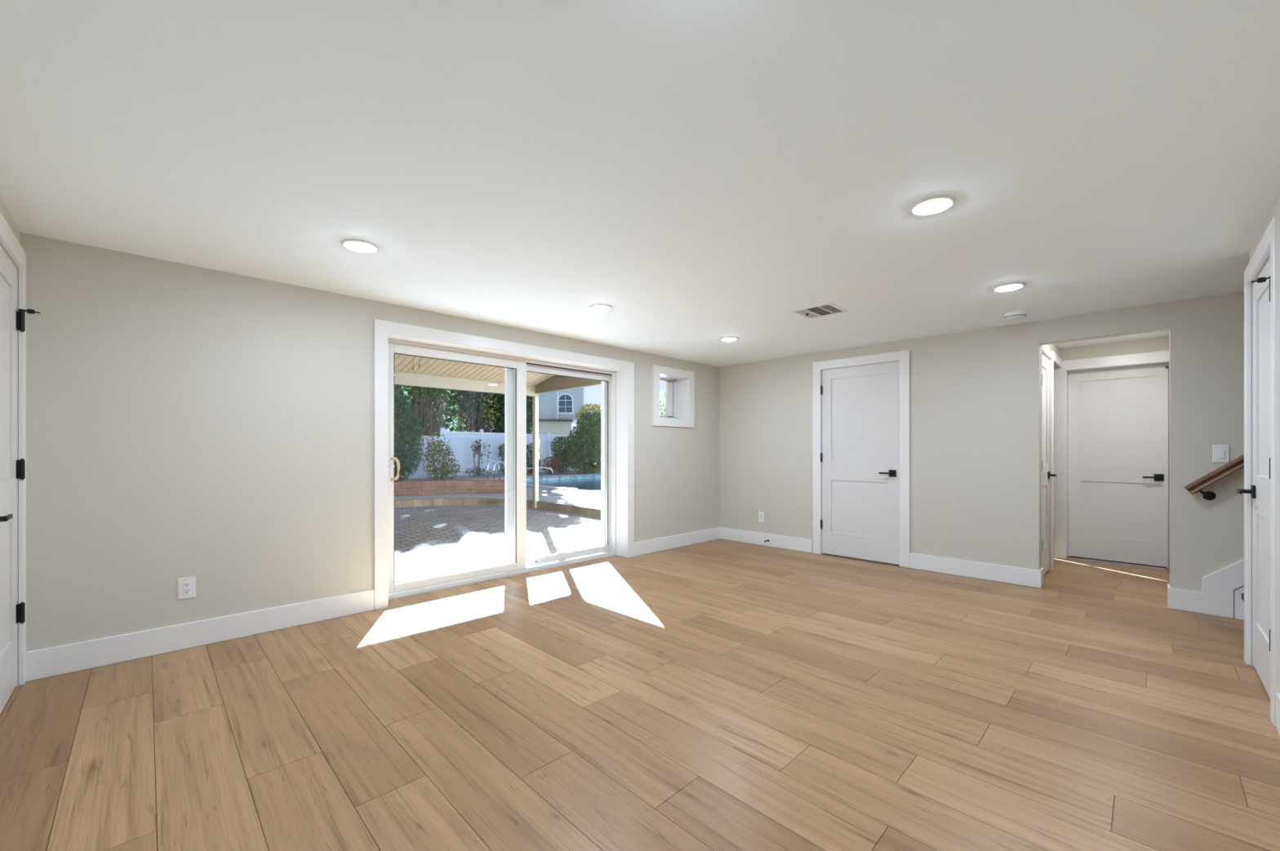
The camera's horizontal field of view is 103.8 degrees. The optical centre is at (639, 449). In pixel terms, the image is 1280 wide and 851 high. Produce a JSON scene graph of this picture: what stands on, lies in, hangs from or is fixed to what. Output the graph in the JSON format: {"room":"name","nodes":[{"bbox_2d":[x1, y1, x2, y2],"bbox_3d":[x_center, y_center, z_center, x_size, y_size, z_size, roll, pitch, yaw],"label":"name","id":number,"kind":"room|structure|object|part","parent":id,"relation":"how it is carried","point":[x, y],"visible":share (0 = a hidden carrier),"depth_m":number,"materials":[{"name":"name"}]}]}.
{"room":"empty living room","nodes":[
{"label":"empty living room","id":0,"kind":"room"},
{"bbox_2d":[0,198,20,267],"bbox_3d":[-1.691,0.037,0.999,0.120,2.236,4.800,0,0,-45],"label":"wall","id":1,"kind":"structure","parent":0,"point":[4,211],"depth_m":2.31,"materials":[{"name":"beige paint"}]},
{"bbox_2d":[0,211,39,714],"bbox_3d":[-2.761,0.088,2.138,0.192,2.134,0.953,0,0,-45],"label":"door","id":2,"kind":"structure","parent":1,"relation":"in","point":[13,310],"depth_m":2.37,"materials":[{"name":"white wood"}]},
{"bbox_3d":[-2.534,0.270,1.987,0.052,0.021,0.124,0,0,-45],"label":"lever","id":3,"kind":"part","parent":2,"relation":"part of","materials":[{"name":"black metal"}]},
{"bbox_3d":[-2.737,0.088,2.162,0.020,2.134,0.953,0,0,-45],"label":"casing","id":4,"kind":"part","parent":2,"relation":"part of","materials":[{"name":"white wood"}]},
{"bbox_2d":[20,232,719,652],"bbox_3d":[-1.146,0.097,4.651,6.020,2.356,0.360,0,0,-45],"label":"wall","id":5,"kind":"structure","parent":0,"point":[215,428],"depth_m":3.00,"materials":[{"name":"beige paint"}]},
{"bbox_2d":[177,576,195,599],"bbox_3d":[-2.638,0.804,2.922,0.078,0.120,0.009,0,0,-45],"label":"power outlet","id":6,"kind":"object","parent":5,"relation":"attached to","point":[185,586],"visible":1,"depth_m":2.92,"materials":[{"name":"white plastic"}]},
{"bbox_2d":[182,582,190,594],"bbox_3d":[-2.637,0.804,2.921,0.033,0.067,0.003,0,0,-45],"label":"receptacle","id":7,"kind":"object","parent":6,"relation":"attached to","point":[186,585],"depth_m":2.92,"materials":[{"name":"white plastic"}]},
{"bbox_2d":[26,527,719,681],"bbox_3d":[-1.011,1.081,4.521,5.770,0.147,0.015,0,0,-45],"label":"baseboard","id":8,"kind":"structure","parent":5,"relation":"attached to","point":[41,664],"depth_m":2.97,"materials":[{"name":"white wood"}]},
{"bbox_2d":[373,319,634,609],"bbox_3d":[-1.119,0.155,4.664,2.596,2.200,0.378,0,0,-45],"label":"door","id":9,"kind":"structure","parent":5,"relation":"in","point":[616,377],"depth_m":4.67,"materials":[{"name":"white plastic"}]},
{"bbox_3d":[-1.884,0.148,3.869,0.083,0.183,0.026,0,0,22],"label":"pull handle","id":10,"kind":"part","parent":9,"relation":"part of","materials":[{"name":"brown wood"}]},
{"bbox_3d":[-1.537,0.144,4.290,1.280,1.946,0.035,0,0,-45],"label":"sliding panel","id":11,"kind":"part","parent":9,"relation":"part of","materials":[{"name":"white plastic"}]},
{"bbox_3d":[-0.794,0.147,5.118,1.278,1.952,0.037,0,0,-45],"label":"fixed panel","id":12,"kind":"part","parent":9,"relation":"part of","materials":[{"name":"white plastic"}]},
{"bbox_2d":[652,364,694,427],"bbox_3d":[0.298,-0.615,6.017,0.722,0.684,0.318,0,0,-45],"label":"window","id":13,"kind":"structure","parent":5,"relation":"in","point":[679,384],"depth_m":6.11,"materials":[{"name":"white"}]},
{"bbox_3d":[0.237,-0.627,6.082,0.428,0.445,0.040,0,0,-45],"label":"sash","id":14,"kind":"part","parent":13,"relation":"part of","materials":[{"name":"white plastic"}]},
{"bbox_3d":[0.226,-0.619,6.092,0.528,0.501,0.110,0,0,-45],"label":"frame","id":15,"kind":"part","parent":13,"relation":"part of","materials":[{"name":"white plastic"}]},
{"bbox_2d":[0,0,1279,367],"bbox_3d":[1.660,-1.181,3.960,9.050,0.200,5.280,0,0,-45],"label":"ceiling","id":16,"kind":"structure","parent":0,"point":[702,172],"depth_m":1.80,"materials":[{"name":"white paint"}]},
{"bbox_2d":[341,239,379,253],"bbox_3d":[-1.481,-1.072,2.660,0.179,0.018,0.179,0,0,-45],"label":"recessed light","id":17,"kind":"object","parent":16,"relation":"in","point":[354,245],"visible":1,"depth_m":2.63,"materials":[{"name":"white plastic"}]},
{"bbox_2d":[589,304,612,311],"bbox_3d":[-0.297,-1.072,3.809,0.179,0.018,0.179,0,0,-45],"label":"recessed light","id":18,"kind":"object","parent":16,"relation":"in","point":[600,308],"visible":1,"depth_m":3.78,"materials":[{"name":"white plastic"}]},
{"bbox_2d":[720,337,737,342],"bbox_3d":[0.867,-1.072,4.889,0.179,0.018,0.179,0,0,-45],"label":"recessed light","id":19,"kind":"object","parent":16,"relation":"in","point":[725,339],"visible":1,"depth_m":4.85,"materials":[{"name":"white plastic"}]},
{"bbox_2d":[791,302,848,319],"bbox_3d":[1.394,-1.073,3.902,0.314,0.016,0.314,0,0,-45],"label":"ceiling vent","id":20,"kind":"object","parent":16,"relation":"in","point":[828,308],"visible":1,"depth_m":3.89,"materials":[{"name":"white metal"}]},
{"bbox_2d":[909,195,955,216],"bbox_3d":[1.292,-1.072,2.220,0.179,0.018,0.179,0,0,-45],"label":"recessed light","id":21,"kind":"object","parent":16,"relation":"in","point":[934,205],"visible":1,"depth_m":2.20,"materials":[{"name":"white plastic"}]},
{"bbox_2d":[992,282,1026,292],"bbox_3d":[2.446,-1.072,3.331,0.179,0.018,0.179,0,0,-45],"label":"recessed light","id":22,"kind":"object","parent":16,"relation":"in","point":[1015,286],"visible":1,"depth_m":3.30,"materials":[{"name":"white plastic"}]},
{"bbox_2d":[1004,311,1026,320],"bbox_3d":[2.971,-1.056,3.975,0.148,0.050,0.148,0,0,-45],"label":"smoke detector","id":23,"kind":"object","parent":16,"relation":"attached to","point":[1016,315],"visible":1,"depth_m":3.93,"materials":[{"name":"white plastic"}]},
{"bbox_2d":[0,538,1279,850],"bbox_3d":[1.670,1.185,3.957,8.940,0.060,4.920,0,0,-45],"label":"floor","id":24,"kind":"structure","parent":0,"point":[720,695],"depth_m":2.11,"materials":[{"name":"brown wood"}]},
{"bbox_2d":[1170,559,1244,619],"bbox_3d":[4.227,0.211,2.580,1.028,1.889,2.050,0,0,-45],"label":"baseboard","id":25,"kind":"structure","parent":24,"relation":"on","point":[1216,597],"depth_m":3.49,"materials":[{"name":"white wood"}]},
{"bbox_2d":[720,291,1244,617],"bbox_3d":[3.292,-0.845,4.347,0.120,4.000,6.300,0,0,-45],"label":"wall","id":26,"kind":"structure","parent":0,"point":[975,396],"depth_m":4.45,"materials":[{"name":"beige paint"}]},
{"bbox_2d":[758,511,764,522],"bbox_3d":[1.472,0.814,6.105,0.009,0.120,0.078,0,0,-45],"label":"power outlet","id":27,"kind":"object","parent":26,"relation":"attached to","point":[761,514],"visible":1,"depth_m":6.10,"materials":[{"name":"white plastic"}]},
{"bbox_2d":[813,350,910,568],"bbox_3d":[2.317,0.088,5.297,0.178,2.134,0.997,0,0,-45],"label":"door","id":28,"kind":"structure","parent":26,"relation":"in","point":[861,414],"depth_m":5.25,"materials":[{"name":"white wood"}]},
{"bbox_3d":[2.474,0.235,5.048,0.052,0.021,0.124,0,0,-45],"label":"lever","id":29,"kind":"part","parent":28,"relation":"part of","materials":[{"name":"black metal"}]},
{"bbox_3d":[2.530,0.235,5.033,0.012,0.068,0.068,0,0,-45],"label":"handle","id":30,"kind":"part","parent":28,"relation":"part of","materials":[{"name":"black metal"}]},
{"bbox_2d":[720,527,1043,588],"bbox_3d":[2.238,1.081,5.414,0.145,0.147,3.300,0,0,-45],"label":"baseboard","id":31,"kind":"structure","parent":26,"relation":"attached to","point":[998,573],"depth_m":4.70,"materials":[{"name":"white wood"}]},
{"bbox_2d":[1183,454,1244,500],"bbox_3d":[4.482,-0.405,2.978,0.105,1.521,1.709,0,0,-45],"label":"handrail","id":32,"kind":"object","parent":26,"relation":"attached to","point":[1237,464],"visible":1,"depth_m":3.46,"materials":[{"name":"brown wood"}]},
{"bbox_2d":[1212,444,1229,462],"bbox_3d":[4.042,0.026,3.493,0.011,0.123,0.078,0,0,-45],"label":"light switch","id":33,"kind":"object","parent":26,"relation":"attached to","point":[1220,453],"visible":0.98,"depth_m":3.49,"materials":[{"name":"white plastic"}]},
{"bbox_2d":[1044,343,1059,368],"bbox_3d":[3.904,0.037,4.867,1.480,2.236,0.107,0,0,-45],"label":"wall","id":34,"kind":"structure","parent":0,"point":[1053,347],"depth_m":5.09,"materials":[{"name":"beige paint"}]},
{"bbox_2d":[1041,345,1057,575],"bbox_3d":[3.706,0.117,4.640,0.776,2.075,0.178,0,0,-45],"label":"door","id":35,"kind":"structure","parent":34,"relation":"in","point":[1047,357],"depth_m":4.75,"materials":[{"name":"white wood"}]},
{"bbox_2d":[1051,351,1062,368],"bbox_3d":[4.243,-0.917,5.113,0.650,0.085,0.018,0,0,-45],"label":"trim","id":36,"kind":"structure","parent":34,"relation":"attached to","point":[1057,360],"depth_m":5.09,"materials":[{"name":"white wood"}]},
{"bbox_2d":[1059,337,1168,570],"bbox_3d":[4.791,0.037,5.134,0.120,2.236,1.080,0,0,-45],"label":"wall","id":37,"kind":"structure","parent":0,"point":[1156,344],"depth_m":5.02,"materials":[{"name":"beige paint"}]},
{"bbox_2d":[1053,351,1168,568],"bbox_3d":[4.807,0.105,5.139,0.190,2.100,0.866,0,0,-45],"label":"door","id":38,"kind":"structure","parent":37,"relation":"in","point":[1111,413],"depth_m":5.15,"materials":[{"name":"white wood"}]},
{"bbox_3d":[5.017,0.270,4.925,0.052,0.021,0.124,0,0,-45],"label":"lever","id":39,"kind":"part","parent":38,"relation":"part of","materials":[{"name":"black metal"}]},
{"bbox_3d":[5.073,0.270,4.910,0.012,0.068,0.068,0,0,-45],"label":"handle","id":40,"kind":"part","parent":38,"relation":"part of","materials":[{"name":"black metal"}]},
{"bbox_2d":[1168,335,1169,573],"bbox_3d":[4.730,0.037,4.398,2.000,2.236,0.115,0,0,-45],"label":"wall","id":41,"kind":"structure","parent":0,"point":[1169,335],"depth_m":4.72,"materials":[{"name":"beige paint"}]},
{"bbox_2d":[1167,584,1170,608],"bbox_3d":[3.910,1.080,3.712,0.150,0.150,0.014,0,0,-45],"label":"trim","id":42,"kind":"structure","parent":41,"relation":"attached to","point":[1168,585],"depth_m":3.66,"materials":[{"name":"white wood"}]},
{"bbox_2d":[1249,192,1279,666],"bbox_3d":[2.296,-0.845,0.335,4.870,4.000,1.980,0,0,-45],"label":"wall","id":43,"kind":"structure","parent":0,"point":[1275,210],"depth_m":2.33,"materials":[{"name":"beige paint"}]},
{"bbox_2d":[1236,214,1279,727],"bbox_3d":[3.014,0.088,2.397,0.950,2.134,0.192,0,0,-45],"label":"door","id":44,"kind":"structure","parent":43,"relation":"in","point":[1261,491],"depth_m":2.48,"materials":[{"name":"white wood"}]},
{"bbox_3d":[3.167,0.220,2.627,0.124,0.021,0.052,0,0,-45],"label":"lever","id":45,"kind":"part","parent":44,"relation":"part of","materials":[{"name":"black metal"}]},
{"bbox_3d":[3.224,0.220,2.641,0.068,0.068,0.012,0,0,-45],"label":"handle","id":46,"kind":"part","parent":44,"relation":"part of","materials":[{"name":"black metal"}]},
{"bbox_2d":[1275,693,1279,735],"bbox_3d":[1.302,1.081,0.756,3.785,0.147,0.015,0,0,-45],"label":"baseboard","id":47,"kind":"structure","parent":43,"relation":"attached to","point":[1277,695],"depth_m":2.06,"materials":[{"name":"white wood"}]},
{"label":"outside","id":48,"kind":"structure","parent":0,"visible":0},
{"bbox_3d":[-12.951,1.245,42.143,110.000,0.220,69.640,0,0,-45],"label":"ground","id":49,"kind":"structure","parent":48,"visible":0},
{"bbox_2d":[482,387,584,435],"bbox_3d":[-8.393,-3.455,40.578,8.450,9.180,8.250,0,0,-8],"label":"house","id":50,"kind":"structure","parent":49,"relation":"on","point":[557,410],"depth_m":37.43,"materials":[{"name":"grey"}]},
{"bbox_3d":[-5.571,-3.470,37.541,1.000,1.350,0.012,0,0,-8],"label":"pane","id":51,"kind":"part","parent":50,"relation":"part of","materials":[{"name":"grey glass"}]},
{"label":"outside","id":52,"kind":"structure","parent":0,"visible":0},
{"bbox_2d":[394,505,600,583],"bbox_3d":[-4.902,1.305,6.706,9.750,0.100,7.840,0,0,-45],"label":"patio","id":53,"kind":"structure","parent":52,"point":[430,541],"depth_m":7.27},
{"bbox_2d":[394,354,600,509],"bbox_3d":[-3.222,-0.595,6.375,7.680,3.700,4.990,0,0,-45],"label":"roof","id":54,"kind":"structure","parent":53,"relation":"on","point":[432,373],"depth_m":9.50,"materials":[{"name":"brown wood"}]},
{"bbox_3d":[-3.222,-1.893,6.375,7.680,1.105,4.990,0,0,-45],"label":"roof panel","id":55,"kind":"part","parent":54,"relation":"part of","materials":[{"name":"brown wood"}]},
{"bbox_3d":[-2.231,0.059,10.741,0.096,2.393,0.093,0,0,-45],"label":"post","id":56,"kind":"part","parent":54,"relation":"part of","materials":[{"name":"white wood"}]},
{"bbox_3d":[-2.158,-0.025,10.697,0.043,0.484,0.074,0,0,-45],"label":"grab handle","id":57,"kind":"part","parent":54,"relation":"part of","materials":[{"name":"metal"}]},
{"bbox_2d":[394,497,600,518],"bbox_3d":[-5.098,1.186,8.938,12.371,0.178,4.876,0,0,-7],"label":"step edge","id":58,"kind":"structure","parent":53,"relation":"on","point":[588,511],"depth_m":11.01,"materials":[{"name":"brown brick"}]},
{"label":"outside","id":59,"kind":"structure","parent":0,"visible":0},
{"bbox_2d":[394,466,600,507],"bbox_3d":[-0.022,1.230,22.596,39.000,0.250,23.640,0,0,-45],"label":"pool deck","id":60,"kind":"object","parent":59,"point":[578,497],"visible":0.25,"depth_m":12.32,"materials":[{"name":"concrete"}]},
{"bbox_2d":[394,385,403,431],"bbox_3d":[-11.514,-1.896,20.723,3.119,6.023,2.126,0,0,-45],"label":"leafy tree","id":61,"kind":"object","parent":60,"relation":"on","point":[396,387],"visible":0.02,"depth_m":21.24,"materials":[{"name":"green plant"}]},
{"bbox_2d":[394,390,426,481],"bbox_3d":[-8.406,-0.458,17.174,1.923,3.288,2.051,0,0,38],"label":"conifer shrub","id":62,"kind":"object","parent":60,"relation":"on","point":[402,412],"visible":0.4,"depth_m":17.00,"materials":[{"name":"green plant"}]},
{"bbox_2d":[404,386,448,436],"bbox_3d":[-9.518,-1.902,22.670,2.056,6.018,2.121,0,0,-45],"label":"tree","id":63,"kind":"object","parent":60,"relation":"on","point":[418,393],"visible":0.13,"depth_m":22.32,"materials":[{"name":"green plant"}]},
{"bbox_2d":[422,431,460,479],"bbox_3d":[-7.408,0.240,18.714,1.340,1.913,1.169,0,0,-45],"label":"rose bush","id":64,"kind":"object","parent":60,"relation":"on","point":[442,452],"visible":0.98,"depth_m":18.55,"materials":[{"name":"green plant"}]},
{"bbox_2d":[394,480,504,496],"bbox_3d":[-6.130,0.943,11.909,5.965,0.345,0.647,0,0,-23],"label":"brick wall","id":65,"kind":"structure","parent":60,"relation":"on","point":[445,486],"depth_m":12.47,"materials":[{"name":"red brick"}]},
{"bbox_2d":[397,385,502,436],"bbox_3d":[-10.436,-1.417,25.011,8.228,5.713,1.760,0,0,-45],"label":"tree","id":66,"kind":"object","parent":60,"relation":"on","point":[452,402],"visible":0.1,"depth_m":25.32,"materials":[{"name":"green plant"}]},
{"bbox_2d":[453,390,490,432],"bbox_3d":[-8.004,-1.897,24.166,2.159,6.010,2.116,0,0,-45],"label":"tree","id":67,"kind":"object","parent":60,"relation":"on","point":[472,414],"visible":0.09,"depth_m":23.73,"materials":[{"name":"green plant"}]},
{"bbox_2d":[451,394,499,432],"bbox_3d":[-7.352,-0.781,22.599,2.284,3.776,0.469,0,0,-45],"label":"tree","id":68,"kind":"object","parent":60,"relation":"on","point":[488,411],"visible":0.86,"depth_m":23.02,"materials":[{"name":"green plant"}]},
{"bbox_2d":[465,440,491,476],"bbox_3d":[-6.709,0.348,20.907,0.738,1.586,1.106,0,0,21],"label":"rose bush","id":69,"kind":"object","parent":60,"relation":"on","point":[477,447],"visible":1,"depth_m":20.94,"materials":[{"name":"green plant"}]},
{"bbox_2d":[395,427,586,479],"bbox_3d":[-5.988,0.115,23.311,0.163,2.040,11.233,0,0,35],"label":"fence","id":70,"kind":"object","parent":60,"relation":"on","point":[461,442],"visible":0.45,"depth_m":21.57,"materials":[{"name":"white plastic"}]},
{"bbox_3d":[-8.595,0.275,19.598,0.062,1.640,2.000,0,0,35],"label":"picket panel","id":71,"kind":"part","parent":70,"relation":"part of","materials":[{"name":"white plastic"}]},
{"bbox_3d":[-8.032,0.115,20.425,0.160,2.040,0.160,0,0,35],"label":"post","id":72,"kind":"part","parent":70,"relation":"part of","materials":[{"name":"white plastic"}]},
{"bbox_3d":[-6.934,0.115,21.975,0.160,2.040,0.160,0,0,35],"label":"post","id":73,"kind":"part","parent":70,"relation":"part of","materials":[{"name":"white plastic"}]},
{"bbox_3d":[-5.410,-0.715,24.127,0.090,0.100,9.073,0,0,35],"label":"rail","id":74,"kind":"part","parent":70,"relation":"part of","materials":[{"name":"white plastic"}]},
{"bbox_3d":[-5.395,0.215,24.116,0.062,1.760,9.073,0,0,35],"label":"picket panel","id":75,"kind":"part","parent":70,"relation":"part of","materials":[{"name":"white plastic"}]},
{"bbox_3d":[-4.622,0.115,25.239,0.160,2.040,0.160,0,0,35],"label":"post","id":76,"kind":"part","parent":70,"relation":"part of","materials":[{"name":"white plastic"}]},
{"bbox_2d":[495,444,504,475],"bbox_3d":[-5.715,0.417,22.254,1.256,1.463,0.704,0,0,-45],"label":"rose bush","id":77,"kind":"object","parent":60,"relation":"on","point":[500,447],"visible":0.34,"depth_m":22.00,"materials":[{"name":"green plant"}]},
{"bbox_2d":[487,393,533,434],"bbox_3d":[-6.452,-1.863,25.664,2.344,5.963,2.201,0,0,-45],"label":"leafy tree","id":78,"kind":"object","parent":60,"relation":"on","point":[500,397],"visible":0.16,"depth_m":25.28,"materials":[{"name":"green plant"}]},
{"bbox_2d":[464,461,600,490],"bbox_3d":[-0.541,1.019,18.605,8.940,1.273,7.600,0,0,-45],"label":"swimming pool","id":79,"kind":"object","parent":60,"relation":"in","point":[584,482],"visible":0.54,"depth_m":18.70,"materials":[{"name":"teal liquid"}]},
{"bbox_3d":[-5.004,0.795,17.228,0.517,0.826,0.048,0,0,-45],"label":"ladder rail","id":80,"kind":"part","parent":79,"relation":"part of","materials":[{"name":"silver metal"}]},
{"bbox_3d":[-4.702,0.795,16.922,0.517,0.826,0.048,0,0,-45],"label":"ladder rail","id":81,"kind":"part","parent":79,"relation":"part of","materials":[{"name":"silver metal"}]},
{"bbox_2d":[526,443,541,473],"bbox_3d":[-5.065,0.399,23.374,1.074,1.431,0.870,0,0,-45],"label":"shrub","id":82,"kind":"object","parent":60,"relation":"on","point":[530,471],"visible":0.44,"depth_m":23.28,"materials":[{"name":"green plant"}]},
{"bbox_2d":[526,466,553,475],"bbox_3d":[-4.190,0.915,20.899,1.246,0.390,0.098,0,0,-11],"label":"pool handrail","id":83,"kind":"object","parent":60,"relation":"on","point":[543,467],"visible":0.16,"depth_m":20.93,"materials":[{"name":"silver metal"}]},
{"bbox_2d":[542,456,560,475],"bbox_3d":[-3.985,0.711,22.548,0.934,0.850,0.776,0,0,-45],"label":"shrub","id":84,"kind":"object","parent":60,"relation":"on","point":[553,467],"visible":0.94,"depth_m":22.45,"materials":[{"name":"plant"}]},
{"bbox_2d":[550,436,571,473],"bbox_3d":[-3.749,0.223,23.961,0.957,1.837,1.170,0,0,21],"label":"shrub","id":85,"kind":"object","parent":60,"relation":"on","point":[558,455],"visible":0.79,"depth_m":23.72,"materials":[{"name":"green plant"}]},
{"bbox_2d":[564,411,600,474],"bbox_3d":[-2.398,-0.314,23.378,2.332,3.024,1.704,0,0,-45],"label":"shrub","id":86,"kind":"object","parent":60,"relation":"on","point":[588,433],"visible":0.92,"depth_m":22.90,"materials":[{"name":"green plant"}]},
{"bbox_2d":[574,403,600,467],"bbox_3d":[-2.545,-0.696,26.719,2.097,3.608,1.054,0,0,-45],"label":"sapling","id":87,"kind":"object","parent":60,"relation":"on","point":[588,406],"visible":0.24,"depth_m":26.38,"materials":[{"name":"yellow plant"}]},
{"bbox_2d":[659,390,665,415],"bbox_3d":[1.649,-1.235,31.703,3.342,5.112,2.517,0,0,-45],"label":"tree","id":88,"kind":"object","parent":60,"relation":"on","point":[662,411],"visible":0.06,"depth_m":31.12,"materials":[{"name":"green plant"}]}
]}

